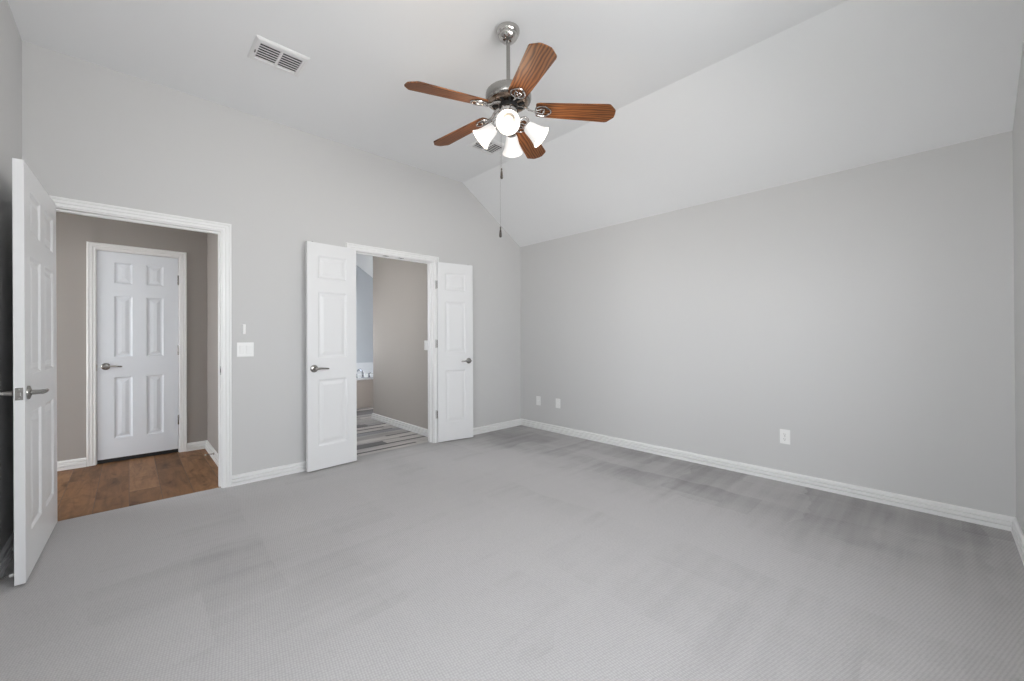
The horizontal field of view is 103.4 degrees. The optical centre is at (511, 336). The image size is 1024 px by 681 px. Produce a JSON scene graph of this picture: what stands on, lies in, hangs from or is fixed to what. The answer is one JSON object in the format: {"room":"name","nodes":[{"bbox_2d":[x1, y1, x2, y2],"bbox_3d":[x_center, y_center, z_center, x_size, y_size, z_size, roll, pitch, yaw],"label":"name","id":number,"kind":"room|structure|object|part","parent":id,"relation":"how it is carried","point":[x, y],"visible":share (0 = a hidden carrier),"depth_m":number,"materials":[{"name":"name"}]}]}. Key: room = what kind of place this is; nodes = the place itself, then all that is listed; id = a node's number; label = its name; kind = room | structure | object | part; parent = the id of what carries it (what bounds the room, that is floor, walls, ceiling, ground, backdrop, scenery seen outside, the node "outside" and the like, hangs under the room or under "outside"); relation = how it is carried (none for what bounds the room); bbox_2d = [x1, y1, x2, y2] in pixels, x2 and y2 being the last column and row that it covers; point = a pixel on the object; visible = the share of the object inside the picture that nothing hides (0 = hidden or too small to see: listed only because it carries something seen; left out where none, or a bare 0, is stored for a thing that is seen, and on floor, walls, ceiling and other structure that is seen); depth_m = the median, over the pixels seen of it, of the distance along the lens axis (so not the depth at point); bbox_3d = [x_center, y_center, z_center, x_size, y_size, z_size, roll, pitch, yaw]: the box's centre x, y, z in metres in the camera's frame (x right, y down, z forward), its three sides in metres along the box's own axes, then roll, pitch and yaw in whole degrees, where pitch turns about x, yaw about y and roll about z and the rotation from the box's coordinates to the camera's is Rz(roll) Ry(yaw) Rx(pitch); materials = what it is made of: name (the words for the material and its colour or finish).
{"room":"empty bedroom","nodes":[
{"label":"empty bedroom","id":0,"kind":"room"},
{"bbox_2d":[0,0,21,551],"bbox_3d":[-1.583,-0.297,0.888,0.120,3.185,4.388,0,0,-43],"label":"wall","id":1,"kind":"structure","parent":0,"point":[10,39],"depth_m":2.18,"materials":[{"name":"grey paint"}]},
{"bbox_2d":[0,531,13,576],"bbox_3d":[-1.559,1.135,0.968,0.022,0.083,4.188,0,0,-43],"label":"baseboard","id":2,"kind":"structure","parent":1,"relation":"attached to","point":[6,554],"depth_m":2.10,"materials":[{"name":"white paint"}]},
{"bbox_2d":[0,573,13,579],"bbox_3d":[-2.401,1.141,1.910,0.061,0.022,0.022,0,0,-43],"label":"door stop","id":3,"kind":"object","parent":1,"relation":"attached to","point":[12,574],"visible":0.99,"depth_m":1.92,"materials":[{"name":"silver metal"}]},
{"bbox_2d":[56,212,206,465],"bbox_3d":[-4.237,0.014,3.535,2.752,2.610,0.120,0,0,-43],"label":"wall","id":4,"kind":"structure","parent":0,"point":[73,231],"depth_m":3.73,"materials":[{"name":"grey paint"}]},
{"bbox_2d":[57,457,85,470],"bbox_3d":[-4.509,1.157,3.170,1.613,0.083,0.022,0,0,-43],"label":"baseboard","id":5,"kind":"structure","parent":4,"relation":"attached to","point":[80,462],"depth_m":3.66,"materials":[{"name":"white paint"}]},
{"bbox_2d":[86,241,186,466],"bbox_3d":[-3.700,0.159,4.016,0.723,2.078,0.119,0,0,-43],"label":"door frame","id":6,"kind":"structure","parent":4,"relation":"attached to","point":[91,247],"depth_m":3.78,"materials":[{"name":"white paint"}]},
{"bbox_2d":[97,250,178,463],"bbox_3d":[-3.663,0.193,3.981,0.598,2.006,0.099,0,0,-43],"label":"door","id":7,"kind":"structure","parent":4,"relation":"in","point":[138,347],"depth_m":3.97,"materials":[{"name":"white paint"}]},
{"bbox_3d":[-3.786,0.283,3.836,0.126,0.025,0.058,0,0,-43],"label":"lever handle","id":8,"kind":"part","parent":7,"relation":"part of","materials":[{"name":"silver metal"}]},
{"bbox_2d":[187,440,206,450],"bbox_3d":[-3.333,1.156,4.284,0.172,0.083,0.022,0,0,-43],"label":"baseboard","id":9,"kind":"structure","parent":4,"relation":"attached to","point":[198,445],"depth_m":4.27,"materials":[{"name":"white paint"}]},
{"bbox_2d":[207,233,217,452],"bbox_3d":[-2.766,0.008,3.896,0.120,2.610,1.479,0,0,-43],"label":"wall","id":10,"kind":"structure","parent":0,"point":[212,239],"depth_m":4.08,"materials":[{"name":"grey paint"}]},
{"bbox_2d":[205,440,217,465],"bbox_3d":[-2.795,1.152,3.825,0.022,0.083,1.429,0,0,-43],"label":"baseboard","id":11,"kind":"structure","parent":10,"relation":"attached to","point":[208,446],"depth_m":4.00,"materials":[{"name":"white paint"}]},
{"bbox_2d":[22,41,520,474],"bbox_3d":[-1.489,-0.285,4.011,4.553,3.185,0.115,0,0,-43],"label":"wall","id":12,"kind":"structure","parent":0,"point":[91,132],"depth_m":3.37,"materials":[{"name":"grey paint"}]},
{"bbox_2d":[0,158,57,585],"bbox_3d":[-2.621,0.167,2.236,0.164,2.012,0.894,0,0,-42],"label":"door","id":13,"kind":"structure","parent":12,"relation":"in","point":[34,392],"depth_m":2.07,"materials":[{"name":"white paint"}]},
{"bbox_3d":[-2.444,0.272,1.959,0.058,0.025,0.126,0,0,-42],"label":"lever handle","id":14,"kind":"part","parent":13,"relation":"part of","materials":[{"name":"silver metal"}]},
{"bbox_3d":[-2.329,0.272,1.910,0.025,0.058,0.002,0,0,-42],"label":"latch plate","id":15,"kind":"part","parent":13,"relation":"part of","materials":[{"name":"silver metal"}]},
{"bbox_3d":[-2.365,0.272,2.029,0.058,0.025,0.126,0,0,-42],"label":"lever handle","id":16,"kind":"part","parent":13,"relation":"part of","materials":[{"name":"silver metal"}]},
{"bbox_2d":[49,195,231,487],"bbox_3d":[-2.637,0.148,2.907,1.014,2.082,0.134,0,0,-43],"label":"door frame","id":17,"kind":"structure","parent":12,"relation":"attached to","point":[225,228],"depth_m":3.18,"materials":[{"name":"white paint"}]},
{"bbox_2d":[242,324,245,333],"bbox_3d":[-2.168,-0.061,3.271,0.024,0.078,0.021,0,0,-43],"label":"wall holder","id":18,"kind":"object","parent":12,"relation":"attached to","point":[243,325],"visible":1,"depth_m":3.26,"materials":[{"name":"white plastic"}]},
{"bbox_2d":[237,342,253,356],"bbox_3d":[-2.164,0.105,3.281,0.116,0.115,0.011,0,0,-43],"label":"light switch","id":19,"kind":"object","parent":12,"relation":"attached to","point":[245,349],"visible":1,"depth_m":3.28,"materials":[{"name":"white plastic"}]},
{"bbox_2d":[232,461,305,486],"bbox_3d":[-1.894,1.146,3.521,0.908,0.083,0.022,0,0,-43],"label":"baseboard","id":20,"kind":"structure","parent":12,"relation":"attached to","point":[249,477],"depth_m":3.38,"materials":[{"name":"white paint"}]},
{"bbox_2d":[305,241,356,471],"bbox_3d":[-1.613,0.167,3.666,0.110,2.013,0.457,0,0,42],"label":"door","id":21,"kind":"structure","parent":12,"relation":"in","point":[331,374],"depth_m":3.66,"materials":[{"name":"white paint"}]},
{"bbox_3d":[-1.675,0.281,3.558,0.058,0.025,0.126,0,0,42],"label":"lever handle","id":22,"kind":"part","parent":21,"relation":"part of","materials":[{"name":"silver metal"}]},
{"bbox_2d":[346,242,438,442],"bbox_3d":[-1.237,0.146,4.234,1.028,2.082,0.134,0,0,-43],"label":"door frame","id":23,"kind":"structure","parent":12,"relation":"attached to","point":[430,293],"depth_m":4.51,"materials":[{"name":"white paint"}]},
{"bbox_2d":[435,262,472,441],"bbox_3d":[-0.640,0.166,4.599,0.447,2.013,0.110,0,0,-33],"label":"door","id":24,"kind":"structure","parent":12,"relation":"in","point":[453,282],"depth_m":4.60,"materials":[{"name":"white paint"}]},
{"bbox_2d":[443,419,520,441],"bbox_3d":[-0.344,1.145,4.989,1.307,0.083,0.022,0,0,-43],"label":"baseboard","id":25,"kind":"structure","parent":12,"relation":"attached to","point":[497,426],"depth_m":5.11,"materials":[{"name":"white paint"}]},
{"bbox_2d":[356,265,372,362],"bbox_3d":[-3.083,-0.264,7.564,1.870,3.185,0.120,0,0,-43],"label":"wall","id":26,"kind":"structure","parent":0,"point":[364,281],"depth_m":7.73,"materials":[{"name":"grey paint"}]},
{"bbox_2d":[356,362,372,373],"bbox_3d":[-2.991,0.603,7.554,1.745,0.212,0.012,0,0,-43],"label":"tile","id":27,"kind":"structure","parent":26,"relation":"attached to","point":[367,367],"depth_m":7.73,"materials":[{"name":"white tile"}]},
{"bbox_2d":[356,254,372,277],"bbox_3d":[-2.166,-1.362,5.991,2.940,1.189,3.680,0,0,-43],"label":"ceiling","id":28,"kind":"structure","parent":0,"point":[365,262],"depth_m":7.41,"materials":[{"name":"white paint"}]},
{"bbox_2d":[373,256,427,428],"bbox_3d":[-1.407,-0.227,5.334,0.115,3.079,1.694,0,0,-43],"label":"wall","id":29,"kind":"structure","parent":0,"point":[400,315],"depth_m":5.33,"materials":[{"name":"grey paint"}]},
{"bbox_2d":[371,413,427,436],"bbox_3d":[-1.458,1.151,5.289,0.022,0.083,1.716,0,0,-43],"label":"baseboard","id":30,"kind":"structure","parent":29,"relation":"attached to","point":[416,429],"depth_m":5.26,"materials":[{"name":"white paint"}]},
{"bbox_2d":[424,340,427,349],"bbox_3d":[-1.019,0.104,4.833,0.011,0.115,0.116,0,0,-43],"label":"light switch","id":31,"kind":"object","parent":29,"relation":"attached to","point":[425,341],"visible":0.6,"depth_m":4.84,"materials":[{"name":"white plastic"}]},
{"bbox_2d":[0,407,1023,680],"bbox_3d":[-1.747,1.246,3.299,6.040,0.120,8.132,0,0,-43],"label":"floor","id":32,"kind":"structure","parent":0,"point":[517,553],"depth_m":1.97,"materials":[{"name":"grey carpet"}]},
{"bbox_2d":[357,373,372,407],"bbox_3d":[-2.696,0.956,7.245,1.746,0.500,0.858,0,0,-43],"label":"bathtub","id":33,"kind":"object","parent":32,"relation":"on","point":[364,385],"visible":0.17,"depth_m":6.88,"materials":[{"name":"beige tile"}]},
{"bbox_2d":[357,369,370,377],"bbox_3d":[-2.591,0.627,6.952,0.327,0.155,0.170,0,0,-43],"label":"faucet","id":34,"kind":"object","parent":33,"relation":"on","point":[361,370],"visible":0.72,"depth_m":6.91,"materials":[{"name":"silver metal"}]},
{"bbox_2d":[8,0,1023,246],"bbox_3d":[-0.003,-1.570,2.442,4.553,0.861,4.453,0,0,-43],"label":"ceiling","id":35,"kind":"structure","parent":0,"point":[712,100],"depth_m":2.65,"materials":[{"name":"white paint"}]},
{"bbox_2d":[247,35,309,76],"bbox_3d":[-1.530,-1.821,2.652,0.304,0.022,0.264,0,0,-43],"label":"ceiling vent","id":36,"kind":"object","parent":35,"relation":"in","point":[265,51],"visible":1,"depth_m":2.64,"materials":[{"name":"white metal"}]},
{"bbox_2d":[467,139,504,154],"bbox_3d":[-0.231,-1.823,3.883,0.304,0.022,0.264,0,0,-43],"label":"ceiling vent","id":37,"kind":"object","parent":35,"relation":"in","point":[494,146],"visible":0.78,"depth_m":3.90,"materials":[{"name":"white metal"}]},
{"bbox_2d":[404,21,615,237],"bbox_3d":[-0.058,-1.217,2.433,1.205,1.246,1.204,0,0,-43],"label":"ceiling fan","id":38,"kind":"object","parent":35,"relation":"hanging from","point":[507,97],"visible":1,"depth_m":2.38,"materials":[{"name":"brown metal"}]},
{"bbox_3d":[-0.352,-1.325,2.206,0.472,0.006,0.144,-8,17,-34],"label":"blade","id":39,"kind":"part","parent":38,"relation":"part of","materials":[{"name":"brown wood"}]},
{"bbox_3d":[-0.337,-1.348,2.675,0.472,0.006,0.144,-4,11,38],"label":"blade","id":40,"kind":"part","parent":38,"relation":"part of","materials":[{"name":"brown wood"}]},
{"bbox_3d":[-0.163,-1.208,2.437,0.144,0.143,0.131,0,0,4],"label":"lamp shade","id":41,"kind":"part","parent":38,"relation":"part of","materials":[{"name":"white glass"}]},
{"bbox_3d":[-0.095,-1.273,2.433,0.091,0.094,0.055,0,0,4],"label":"lamp arm","id":42,"kind":"part","parent":38,"relation":"part of","materials":[{"name":"silver metal"}]},
{"bbox_3d":[-0.019,-1.210,2.273,0.131,0.143,0.144,0,0,4],"label":"lamp shade","id":43,"kind":"part","parent":38,"relation":"part of","materials":[{"name":"white glass"}]},
{"bbox_3d":[-0.019,-1.219,2.280,0.057,0.076,0.082,0,0,4],"label":"bulb","id":44,"kind":"part","parent":38,"relation":"part of","materials":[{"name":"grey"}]},
{"bbox_3d":[0.002,-1.208,2.581,0.131,0.143,0.144,0,0,4],"label":"lamp shade","id":45,"kind":"part","parent":38,"relation":"part of","materials":[{"name":"white glass"}]},
{"bbox_3d":[0.077,-1.273,2.421,0.091,0.094,0.055,0,0,4],"label":"lamp arm","id":46,"kind":"part","parent":38,"relation":"part of","materials":[{"name":"silver metal"}]},
{"bbox_3d":[0.115,-1.353,2.805,0.144,0.007,0.472,-12,-7,19],"label":"blade","id":47,"kind":"part","parent":38,"relation":"part of","materials":[{"name":"brown wood"}]},
{"bbox_3d":[0.089,-1.333,2.045,0.144,0.006,0.472,12,2,-17],"label":"blade","id":48,"kind":"part","parent":38,"relation":"part of","materials":[{"name":"brown wood"}]},
{"bbox_3d":[0.145,-1.210,2.416,0.144,0.143,0.131,0,0,4],"label":"lamp shade","id":49,"kind":"part","parent":38,"relation":"part of","materials":[{"name":"white glass"}]},
{"bbox_3d":[0.379,-1.343,2.416,0.472,0.006,0.144,4,-10,2],"label":"blade","id":50,"kind":"part","parent":38,"relation":"part of","materials":[{"name":"brown wood"}]},
{"bbox_2d":[520,131,1015,516],"bbox_3d":[1.636,0.007,3.936,0.120,2.572,4.388,0,0,-43],"label":"wall","id":51,"kind":"structure","parent":0,"point":[865,314],"depth_m":3.12,"materials":[{"name":"grey paint"}]},
{"bbox_2d":[536,396,539,404],"bbox_3d":[0.337,0.827,5.210,0.014,0.115,0.070,0,0,-43],"label":"wall plate","id":52,"kind":"object","parent":51,"relation":"attached to","point":[537,397],"visible":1,"depth_m":5.21,"materials":[{"name":"white plastic"}]},
{"bbox_2d":[556,399,559,407],"bbox_3d":[0.563,0.822,4.972,0.014,0.115,0.070,0,0,-43],"label":"wall plate","id":53,"kind":"object","parent":51,"relation":"attached to","point":[557,400],"visible":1,"depth_m":4.97,"materials":[{"name":"white plastic"}]},
{"bbox_2d":[521,419,1014,530],"bbox_3d":[1.555,1.131,3.919,0.022,0.083,4.188,0,0,-43],"label":"baseboard","id":54,"kind":"structure","parent":51,"relation":"attached to","point":[989,519],"depth_m":3.11,"materials":[{"name":"white paint"}]},
{"bbox_2d":[780,429,789,444],"bbox_3d":[2.196,0.805,3.252,0.008,0.115,0.070,0,0,-43],"label":"wall outlet","id":55,"kind":"object","parent":51,"relation":"attached to","point":[784,434],"visible":1,"depth_m":3.25,"materials":[{"name":"white plastic"}]},
{"bbox_2d":[1013,40,1023,533],"bbox_3d":[1.483,-0.311,0.875,4.553,3.185,0.150,0,0,-43],"label":"wall","id":56,"kind":"structure","parent":0,"point":[1018,125],"depth_m":2.25,"materials":[{"name":"grey paint"}]},
{"bbox_2d":[1011,517,1023,564],"bbox_3d":[1.431,1.120,0.932,4.313,0.083,0.022,0,0,-43],"label":"baseboard","id":57,"kind":"structure","parent":56,"relation":"attached to","point":[1016,531],"depth_m":2.23,"materials":[{"name":"white paint"}]}
]}

